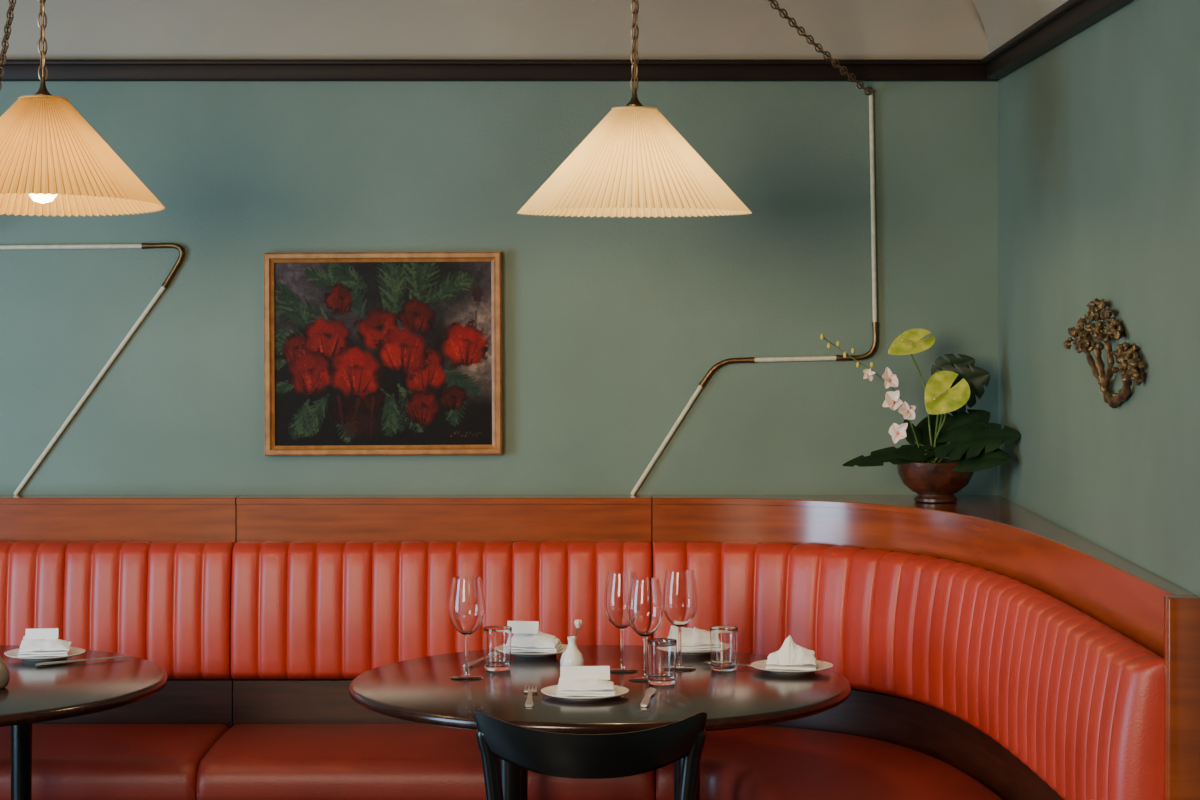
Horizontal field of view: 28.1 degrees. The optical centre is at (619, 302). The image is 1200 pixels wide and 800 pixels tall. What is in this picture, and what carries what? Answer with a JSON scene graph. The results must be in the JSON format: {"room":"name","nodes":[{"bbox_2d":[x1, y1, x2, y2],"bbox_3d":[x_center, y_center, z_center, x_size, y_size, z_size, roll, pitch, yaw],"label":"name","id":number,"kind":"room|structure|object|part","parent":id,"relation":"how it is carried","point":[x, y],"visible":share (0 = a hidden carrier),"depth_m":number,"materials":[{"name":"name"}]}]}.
{"room":"restaurant","nodes":[
{"label":"restaurant","id":0,"kind":"room"},
{"bbox_2d":[0,81,997,544],"bbox_3d":[-1.725,0.470,6.425,5.750,2.220,0.150,0,0,0],"label":"wall","id":1,"kind":"structure","parent":0,"point":[611,326],"depth_m":6.35,"materials":[{"name":"green paint"}]},
{"bbox_2d":[0,243,184,494],"bbox_3d":[-1.473,0.175,6.339,0.646,0.668,0.016,0,0,0],"label":"conduit","id":2,"kind":"object","parent":1,"relation":"attached to","point":[165,284],"visible":1,"depth_m":6.33,"materials":[{"name":"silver metal"}]},
{"bbox_2d":[264,252,502,455],"bbox_3d":[-0.624,0.134,6.331,0.630,0.541,0.036,0,0,0],"label":"framed painting","id":3,"kind":"object","parent":1,"relation":"attached to","point":[366,353],"visible":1,"depth_m":6.33,"materials":[{"name":"paint"}]},
{"bbox_2d":[1,59,998,80],"bbox_3d":[-1.800,-0.613,6.322,5.600,0.053,0.056,0,0,0],"label":"trim","id":4,"kind":"structure","parent":1,"relation":"attached to","point":[14,69],"depth_m":6.31,"materials":[{"name":"brown wood"}]},
{"bbox_2d":[630,92,877,494],"bbox_3d":[0.354,-0.024,6.339,0.655,1.067,0.016,0,0,0],"label":"conduit","id":5,"kind":"object","parent":1,"relation":"attached to","point":[871,351],"visible":0.98,"depth_m":6.33,"materials":[{"name":"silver metal"}]},
{"bbox_2d":[0,0,1067,58],"bbox_3d":[-1.788,-0.861,2.438,5.625,0.467,7.875,0,0,0],"label":"ceiling","id":6,"kind":"structure","parent":0,"point":[75,29],"depth_m":6.31,"materials":[{"name":"beige paint"}]},
{"bbox_2d":[0,0,164,216],"bbox_3d":[-1.506,-0.613,5.521,0.509,0.904,1.638,0,0,-31],"label":"pendant lamp","id":7,"kind":"object","parent":6,"relation":"hanging from","point":[53,162],"visible":1,"depth_m":4.95,"materials":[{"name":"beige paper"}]},
{"bbox_3d":[-1.467,-0.579,5.690,0.004,0.827,1.374,0,0,-21],"label":"swag cord","id":8,"kind":"part","parent":7,"relation":"part of","materials":[{"name":"gold metal"}]},
{"bbox_3d":[-1.467,-0.578,5.690,0.016,0.835,1.384,0,0,-21],"label":"swag chain","id":9,"kind":"part","parent":7,"relation":"part of","materials":[{"name":"gold metal"}]},
{"bbox_2d":[34,77,50,94],"bbox_3d":[-1.214,-0.407,5.050,0.036,0.139,0.036,0,0,0],"label":"socket","id":10,"kind":"object","parent":7,"relation":"attached to","point":[42,90],"depth_m":5.04,"materials":[{"name":"gold metal"}]},
{"bbox_3d":[-1.217,-0.731,5.050,0.022,0.533,0.017,0,0,10],"label":"chain","id":11,"kind":"part","parent":7,"relation":"part of","materials":[{"name":"gold metal"}]},
{"bbox_3d":[-1.214,-0.272,5.050,0.072,0.123,0.072,0,0,0],"label":"light bulb","id":12,"kind":"part","parent":7,"relation":"part of","materials":[{"name":"white glass"}]},
{"bbox_3d":[-1.217,-0.731,5.050,0.010,0.519,0.004,0,0,0],"label":"electric cord","id":13,"kind":"part","parent":7,"relation":"part of","materials":[{"name":"gold metal"}]},
{"bbox_3d":[-1.214,-0.315,5.044,0.510,0.223,0.510,0,-3,0],"label":"lamp shade","id":14,"kind":"part","parent":7,"relation":"part of","materials":[{"name":"beige fabric"}]},
{"bbox_2d":[517,0,871,217],"bbox_3d":[0.362,-0.629,5.598,0.510,0.871,1.544,0,0,40],"label":"pendant lamp","id":15,"kind":"object","parent":6,"relation":"hanging from","point":[634,162],"visible":1,"depth_m":5.08,"materials":[{"name":"beige fabric"}]},
{"bbox_2d":[626,88,642,106],"bbox_3d":[0.031,-0.412,5.200,0.036,0.110,0.036,0,0,0],"label":"socket","id":16,"kind":"object","parent":15,"relation":"attached to","point":[634,101],"depth_m":5.19,"materials":[{"name":"gold metal"}]},
{"bbox_3d":[0.031,-0.305,5.200,0.510,0.223,0.510,0,0,0],"label":"lamp shade","id":17,"kind":"part","parent":15,"relation":"part of","materials":[{"name":"beige fabric"}]},
{"bbox_3d":[0.033,-0.726,5.200,0.019,0.541,0.016,0,0,10],"label":"chain","id":18,"kind":"part","parent":15,"relation":"part of","materials":[{"name":"gold metal"}]},
{"bbox_3d":[0.033,-0.726,5.200,0.008,0.528,0.004,0,0,0],"label":"electric cord","id":19,"kind":"part","parent":15,"relation":"part of","materials":[{"name":"gold metal"}]},
{"bbox_3d":[0.347,-0.771,5.765,0.020,0.448,1.304,0,0,29],"label":"swag chain","id":20,"kind":"part","parent":15,"relation":"part of","materials":[{"name":"gold metal"}]},
{"bbox_3d":[0.347,-0.773,5.765,0.004,0.440,1.292,0,0,29],"label":"swag cord","id":21,"kind":"part","parent":15,"relation":"part of","materials":[{"name":"gold metal"}]},
{"bbox_2d":[998,0,1199,597],"bbox_3d":[1.075,0.470,2.425,0.150,2.220,7.850,0,0,0],"label":"wall","id":22,"kind":"structure","parent":0,"point":[1099,132],"depth_m":4.93,"materials":[{"name":"green paint"}]},
{"bbox_2d":[980,0,1133,78],"bbox_3d":[0.972,-0.613,2.395,0.056,0.053,7.790,0,0,0],"label":"trim","id":23,"kind":"structure","parent":22,"relation":"attached to","point":[1072,17],"depth_m":5.39,"materials":[{"name":"brown wood"}]},
{"bbox_2d":[1064,298,1145,407],"bbox_3d":[0.982,0.100,4.900,0.033,0.220,0.727,0,0,0],"label":"wall sculpture","id":24,"kind":"object","parent":22,"relation":"attached to","point":[1130,370],"visible":1,"depth_m":4.83,"materials":[{"name":"brown metal"}]},
{"bbox_3d":[-1.725,1.630,2.500,5.750,0.100,8.000,0,0,0],"label":"floor","id":25,"kind":"structure","parent":0,"visible":0},
{"bbox_2d":[0,645,167,799],"bbox_3d":[-1.556,1.205,5.285,1.100,0.750,1.100,0,0,0],"label":"round table","id":26,"kind":"object","parent":25,"relation":"on","point":[32,694],"visible":0.86,"depth_m":5.26,"materials":[{"name":"brown wood"}]},
{"bbox_2d":[0,643,9,688],"bbox_3d":[-1.350,0.782,5.174,0.066,0.096,0.066,0,0,0],"label":"bud vase","id":27,"kind":"object","parent":26,"relation":"on","point":[4,672],"visible":1,"depth_m":5.16,"materials":[{"name":"grey ceramic"}]},
{"bbox_3d":[-1.366,1.230,5.475,0.050,0.700,0.050,0,0,0],"label":"leg","id":28,"kind":"part","parent":26,"relation":"part of","materials":[{"name":"black paint"}]},
{"bbox_2d":[4,647,85,660],"bbox_3d":[-1.344,0.823,5.611,0.186,0.014,0.186,0,0,0],"label":"plate","id":29,"kind":"object","parent":26,"relation":"on","point":[74,651],"visible":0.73,"depth_m":5.58,"materials":[{"name":"white ceramic"}]},
{"bbox_2d":[18,636,71,656],"bbox_3d":[-1.343,0.800,5.610,0.119,0.041,0.087,0,0,-9],"label":"napkin","id":30,"kind":"object","parent":29,"relation":"on","point":[42,647],"visible":1,"depth_m":5.58,"materials":[{"name":"white fabric"}]},
{"bbox_2d":[25,628,58,639],"bbox_3d":[-1.352,0.774,5.616,0.075,0.024,0.022,0,0,-6],"label":"place card","id":31,"kind":"object","parent":30,"relation":"on","point":[48,633],"visible":1,"depth_m":5.61,"materials":[{"name":"white paper"}]},
{"bbox_2d":[35,656,128,666],"bbox_3d":[-1.236,0.825,5.546,0.241,0.007,0.020,0,0,-38],"label":"knife","id":32,"kind":"object","parent":26,"relation":"on","point":[76,660],"visible":1,"depth_m":5.52,"materials":[{"name":"metal"}]},
{"bbox_2d":[0,495,240,799],"bbox_3d":[-1.536,1.044,5.999,1.068,1.073,0.698,0,0,0],"label":"sofa","id":33,"kind":"object","parent":25,"relation":"on","point":[146,577],"visible":0.77,"depth_m":6.15,"materials":[{"name":"red leather"}]},
{"bbox_2d":[0,724,228,799],"bbox_3d":[-1.536,1.133,5.912,1.068,0.123,0.525,0,0,0],"label":"seat cushion","id":34,"kind":"object","parent":33,"relation":"on","point":[70,761],"depth_m":5.69,"materials":[{"name":"red leather"}]},
{"bbox_3d":[-1.536,0.796,6.193,1.068,0.356,0.108,0,0,0],"label":"channel backrest","id":35,"kind":"part","parent":33,"relation":"part of","materials":[{"name":"red leather"}]},
{"bbox_3d":[-1.536,1.042,6.262,1.068,1.036,0.024,0,0,0],"label":"wooden panel","id":36,"kind":"part","parent":33,"relation":"part of","materials":[{"name":"brown wood"}]},
{"bbox_2d":[196,495,654,799],"bbox_3d":[-0.459,1.044,5.999,1.080,1.073,0.698,0,0,0],"label":"sofa","id":37,"kind":"object","parent":25,"relation":"on","point":[327,591],"visible":0.73,"depth_m":6.15,"materials":[{"name":"red leather"}]},
{"bbox_2d":[196,724,654,799],"bbox_3d":[-0.459,1.133,5.912,1.080,0.123,0.525,0,0,0],"label":"seat cushion","id":38,"kind":"object","parent":37,"relation":"on","point":[248,761],"depth_m":5.66,"materials":[{"name":"red leather"}]},
{"bbox_3d":[-0.459,0.796,6.193,1.080,0.356,0.108,0,0,0],"label":"channel backrest","id":39,"kind":"part","parent":37,"relation":"part of","materials":[{"name":"red leather"}]},
{"bbox_3d":[-0.459,1.042,6.262,1.080,1.036,0.024,0,0,0],"label":"wooden panel","id":40,"kind":"part","parent":37,"relation":"part of","materials":[{"name":"brown wood"}]},
{"bbox_2d":[475,712,706,799],"bbox_3d":[-0.053,1.163,4.570,0.438,0.834,0.511,0,0,0],"label":"dining chair","id":41,"kind":"object","parent":25,"relation":"on","point":[578,756],"visible":1,"depth_m":4.34,"materials":[{"name":"black paint"}]},
{"bbox_3d":[-0.227,1.177,4.409,0.082,0.806,0.042,0,0,-43],"label":"leg","id":42,"kind":"part","parent":41,"relation":"part of","materials":[{"name":"black paint"}]},
{"bbox_3d":[0.121,1.177,4.409,0.082,0.806,0.042,0,0,43],"label":"leg","id":43,"kind":"part","parent":41,"relation":"part of","materials":[{"name":"black paint"}]},
{"bbox_2d":[349,645,850,799],"bbox_3d":[-0.044,1.205,5.285,1.100,0.750,1.100,0,0,0],"label":"round table","id":44,"kind":"object","parent":25,"relation":"on","point":[422,689],"visible":0.73,"depth_m":5.08,"materials":[{"name":"brown wood"}]},
{"bbox_2d":[448,576,484,680],"bbox_3d":[-0.339,0.719,5.310,0.081,0.222,0.081,0,0,27],"label":"wine glass","id":45,"kind":"object","parent":44,"relation":"on","point":[466,608],"visible":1,"depth_m":5.28,"materials":[{"name":"clear glass"}]},
{"bbox_3d":[-0.339,0.780,5.310,0.012,0.091,0.012,0,0,0],"label":"stem","id":46,"kind":"part","parent":45,"relation":"part of","materials":[{"name":"clear glass"}]},
{"bbox_2d":[448,576,484,634],"bbox_3d":[-0.339,0.671,5.310,0.081,0.127,0.081,0,0,0],"label":"bowl","id":47,"kind":"object","parent":45,"relation":"on","point":[466,608],"depth_m":5.28,"materials":[{"name":"clear glass"}]},
{"bbox_2d":[463,657,483,666],"bbox_3d":[-0.317,0.826,5.579,0.027,0.007,0.233,0,0,17],"label":"fork","id":48,"kind":"object","parent":44,"relation":"on","point":[482,658],"visible":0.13,"depth_m":5.50,"materials":[{"name":"metal"}]},
{"bbox_2d":[483,626,511,670],"bbox_3d":[-0.277,0.782,5.430,0.065,0.095,0.065,0,0,0],"label":"water tumbler","id":49,"kind":"object","parent":44,"relation":"on","point":[497,639],"visible":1,"depth_m":5.40,"materials":[{"name":"clear glass"}]},
{"bbox_3d":[-0.234,1.230,5.095,0.050,0.700,0.050,0,0,0],"label":"leg","id":50,"kind":"part","parent":44,"relation":"part of","materials":[{"name":"black paint"}]},
{"bbox_3d":[-0.234,1.230,5.475,0.050,0.700,0.050,0,0,0],"label":"leg","id":51,"kind":"part","parent":44,"relation":"part of","materials":[{"name":"black paint"}]},
{"bbox_2d":[524,686,536,706],"bbox_3d":[-0.189,0.826,5.042,0.027,0.007,0.233,0,0,-1],"label":"fork","id":52,"kind":"object","parent":44,"relation":"on","point":[529,702],"visible":1,"depth_m":5.03,"materials":[{"name":"metal"}]},
{"bbox_2d":[511,644,567,656],"bbox_3d":[-0.201,0.823,5.675,0.186,0.014,0.186,0,0,0],"label":"plate","id":53,"kind":"object","parent":44,"relation":"on","point":[524,654],"visible":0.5,"depth_m":5.61,"materials":[{"name":"white ceramic"}]},
{"bbox_2d":[511,631,563,652],"bbox_3d":[-0.201,0.797,5.675,0.123,0.048,0.092,0,0,11],"label":"napkin","id":54,"kind":"object","parent":53,"relation":"on","point":[540,642],"visible":0.97,"depth_m":5.65,"materials":[{"name":"white fabric"}]},
{"bbox_2d":[507,621,539,633],"bbox_3d":[-0.229,0.766,5.675,0.075,0.028,0.025,0,0,9],"label":"place card","id":55,"kind":"object","parent":54,"relation":"on","point":[523,627],"visible":0.79,"depth_m":5.67,"materials":[{"name":"white paper"}]},
{"bbox_2d":[560,619,583,665],"bbox_3d":[-0.108,0.772,5.413,0.053,0.116,0.053,0,0,0],"label":"bud vase","id":56,"kind":"object","parent":44,"relation":"on","point":[571,656],"visible":0.82,"depth_m":5.40,"materials":[{"name":"white ceramic"}]},
{"bbox_2d":[541,685,628,700],"bbox_3d":[-0.074,0.823,5.056,0.186,0.014,0.186,0,0,0],"label":"plate","id":57,"kind":"object","parent":44,"relation":"on","point":[550,690],"visible":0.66,"depth_m":5.03,"materials":[{"name":"white ceramic"}]},
{"bbox_2d":[556,676,614,695],"bbox_3d":[-0.074,0.803,5.051,0.123,0.035,0.092,0,0,-3],"label":"napkin","id":58,"kind":"object","parent":57,"relation":"on","point":[586,686],"visible":1,"depth_m":5.02,"materials":[{"name":"white fabric"}]},
{"bbox_2d":[560,666,609,679],"bbox_3d":[-0.074,0.780,5.064,0.104,0.028,0.025,0,0,-5],"label":"place card","id":59,"kind":"object","parent":58,"relation":"on","point":[566,672],"visible":1,"depth_m":5.06,"materials":[{"name":"white paper"}]},
{"bbox_2d":[604,571,637,672],"bbox_3d":[0.004,0.719,5.413,0.081,0.222,0.081,0,0,-14],"label":"wine glass","id":60,"kind":"object","parent":44,"relation":"on","point":[618,582],"visible":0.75,"depth_m":5.38,"materials":[{"name":"clear glass"}]},
{"bbox_2d":[604,571,636,628],"bbox_3d":[0.004,0.671,5.413,0.081,0.127,0.081,0,0,-14],"label":"bowl","id":61,"kind":"object","parent":60,"relation":"on","point":[618,582],"depth_m":5.38,"materials":[{"name":"clear glass"}]},
{"bbox_3d":[0.004,0.780,5.413,0.012,0.091,0.012,0,0,-14],"label":"stem","id":62,"kind":"part","parent":60,"relation":"part of","materials":[{"name":"clear glass"}]},
{"bbox_2d":[627,577,662,681],"bbox_3d":[0.055,0.719,5.284,0.081,0.222,0.081,0,0,29],"label":"wine glass","id":63,"kind":"object","parent":44,"relation":"on","point":[644,600],"visible":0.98,"depth_m":5.25,"materials":[{"name":"clear glass"}]},
{"bbox_3d":[0.055,0.780,5.284,0.012,0.091,0.012,0,0,-6],"label":"stem","id":64,"kind":"part","parent":63,"relation":"part of","materials":[{"name":"clear glass"}]},
{"bbox_2d":[627,577,662,636],"bbox_3d":[0.055,0.671,5.284,0.081,0.127,0.081,0,0,-6],"label":"bowl","id":65,"kind":"object","parent":63,"relation":"on","point":[644,600],"depth_m":5.25,"materials":[{"name":"clear glass"}]},
{"bbox_2d":[641,687,655,706],"bbox_3d":[0.060,0.825,5.040,0.020,0.007,0.241,0,0,5],"label":"knife","id":66,"kind":"object","parent":44,"relation":"on","point":[650,691],"visible":1,"depth_m":5.02,"materials":[{"name":"metal"}]},
{"bbox_2d":[647,638,676,685],"bbox_3d":[0.091,0.782,5.228,0.065,0.095,0.065,0,0,0],"label":"water tumbler","id":67,"kind":"object","parent":44,"relation":"on","point":[661,651],"visible":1,"depth_m":5.20,"materials":[{"name":"clear glass"}]},
{"bbox_3d":[0.146,1.230,5.475,0.050,0.700,0.050,0,0,0],"label":"leg","id":68,"kind":"part","parent":44,"relation":"part of","materials":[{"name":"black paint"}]},
{"bbox_2d":[662,569,697,670],"bbox_3d":[0.136,0.719,5.443,0.081,0.222,0.081,0,0,-23],"label":"wine glass","id":69,"kind":"object","parent":44,"relation":"on","point":[680,596],"visible":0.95,"depth_m":5.41,"materials":[{"name":"clear glass"}]},
{"bbox_3d":[0.136,0.780,5.443,0.012,0.091,0.012,0,0,-23],"label":"stem","id":70,"kind":"part","parent":69,"relation":"part of","materials":[{"name":"clear glass"}]},
{"bbox_2d":[662,569,697,626],"bbox_3d":[0.136,0.671,5.443,0.081,0.127,0.081,0,0,-23],"label":"bowl","id":71,"kind":"object","parent":69,"relation":"on","point":[680,596],"depth_m":5.41,"materials":[{"name":"clear glass"}]},
{"bbox_3d":[0.146,1.230,5.095,0.050,0.700,0.050,0,0,0],"label":"leg","id":72,"kind":"part","parent":44,"relation":"part of","materials":[{"name":"black paint"}]},
{"bbox_2d":[676,650,710,654],"bbox_3d":[0.174,0.823,5.708,0.186,0.014,0.186,0,0,0],"label":"plate","id":73,"kind":"object","parent":44,"relation":"on","point":[702,652],"visible":0.23,"depth_m":5.63,"materials":[{"name":"white ceramic"}]},
{"bbox_2d":[668,625,709,650],"bbox_3d":[0.172,0.794,5.707,0.123,0.053,0.092,0,0,-9],"label":"napkin","id":74,"kind":"object","parent":73,"relation":"on","point":[695,639],"visible":0.62,"depth_m":5.68,"materials":[{"name":"white fabric"}]},
{"bbox_2d":[710,626,737,671],"bbox_3d":[0.235,0.782,5.428,0.065,0.095,0.065,0,0,0],"label":"water tumbler","id":75,"kind":"object","parent":44,"relation":"on","point":[723,639],"visible":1,"depth_m":5.40,"materials":[{"name":"clear glass"}]},
{"bbox_2d":[703,661,750,665],"bbox_3d":[0.301,0.826,5.457,0.233,0.007,0.027,0,0,21],"label":"fork","id":76,"kind":"object","parent":44,"relation":"on","point":[705,662],"visible":0.28,"depth_m":5.46,"materials":[{"name":"metal"}]},
{"bbox_2d":[751,660,832,673],"bbox_3d":[0.388,0.823,5.413,0.186,0.014,0.186,0,0,0],"label":"plate","id":77,"kind":"object","parent":44,"relation":"on","point":[822,665],"visible":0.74,"depth_m":5.38,"materials":[{"name":"white ceramic"}]},
{"bbox_2d":[766,635,817,669],"bbox_3d":[0.388,0.785,5.411,0.112,0.073,0.084,0,0,9],"label":"napkin","id":78,"kind":"object","parent":77,"relation":"on","point":[791,656],"visible":1,"depth_m":5.39,"materials":[{"name":"white fabric"}]},
{"bbox_2d":[652,495,1199,799],"bbox_3d":[0.542,1.044,5.236,0.915,1.073,2.226,0,0,0],"label":"sofa","id":79,"kind":"object","parent":25,"relation":"on","point":[986,648],"visible":0.91,"depth_m":5.59,"materials":[{"name":"red leather"}]},
{"bbox_2d":[654,726,1002,799],"bbox_3d":[0.526,1.133,5.175,0.686,0.123,2.130,0,0,-11],"label":"seat cushion","id":80,"kind":"object","parent":79,"relation":"on","point":[755,762],"depth_m":5.61,"materials":[{"name":"red leather"}]},
{"bbox_3d":[0.763,1.042,5.314,0.518,1.036,2.297,0,0,-23],"label":"wooden panel","id":81,"kind":"part","parent":79,"relation":"part of","materials":[{"name":"brown wood"}]},
{"bbox_2d":[820,328,1020,502],"bbox_3d":[0.767,0.286,6.103,0.501,0.442,0.247,0,0,9],"label":"flower arrangement","id":82,"kind":"object","parent":79,"relation":"on","point":[969,445],"visible":1,"depth_m":6.06,"materials":[{"name":"plant"}]},
{"bbox_3d":[0.737,0.098,6.074,0.123,0.066,0.063,0,0,0],"label":"anthurium flower","id":83,"kind":"part","parent":82,"relation":"part of","materials":[{"name":"plant"}]},
{"bbox_2d":[897,458,973,502],"bbox_3d":[0.805,0.454,6.120,0.202,0.105,0.202,0,0,0],"label":"bowl","id":84,"kind":"object","parent":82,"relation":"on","point":[934,480],"depth_m":6.05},
{"bbox_3d":[0.828,0.226,6.072,0.116,0.109,0.053,0,0,0],"label":"anthurium flower","id":85,"kind":"part","parent":82,"relation":"part of","materials":[{"name":"plant"}]}
]}

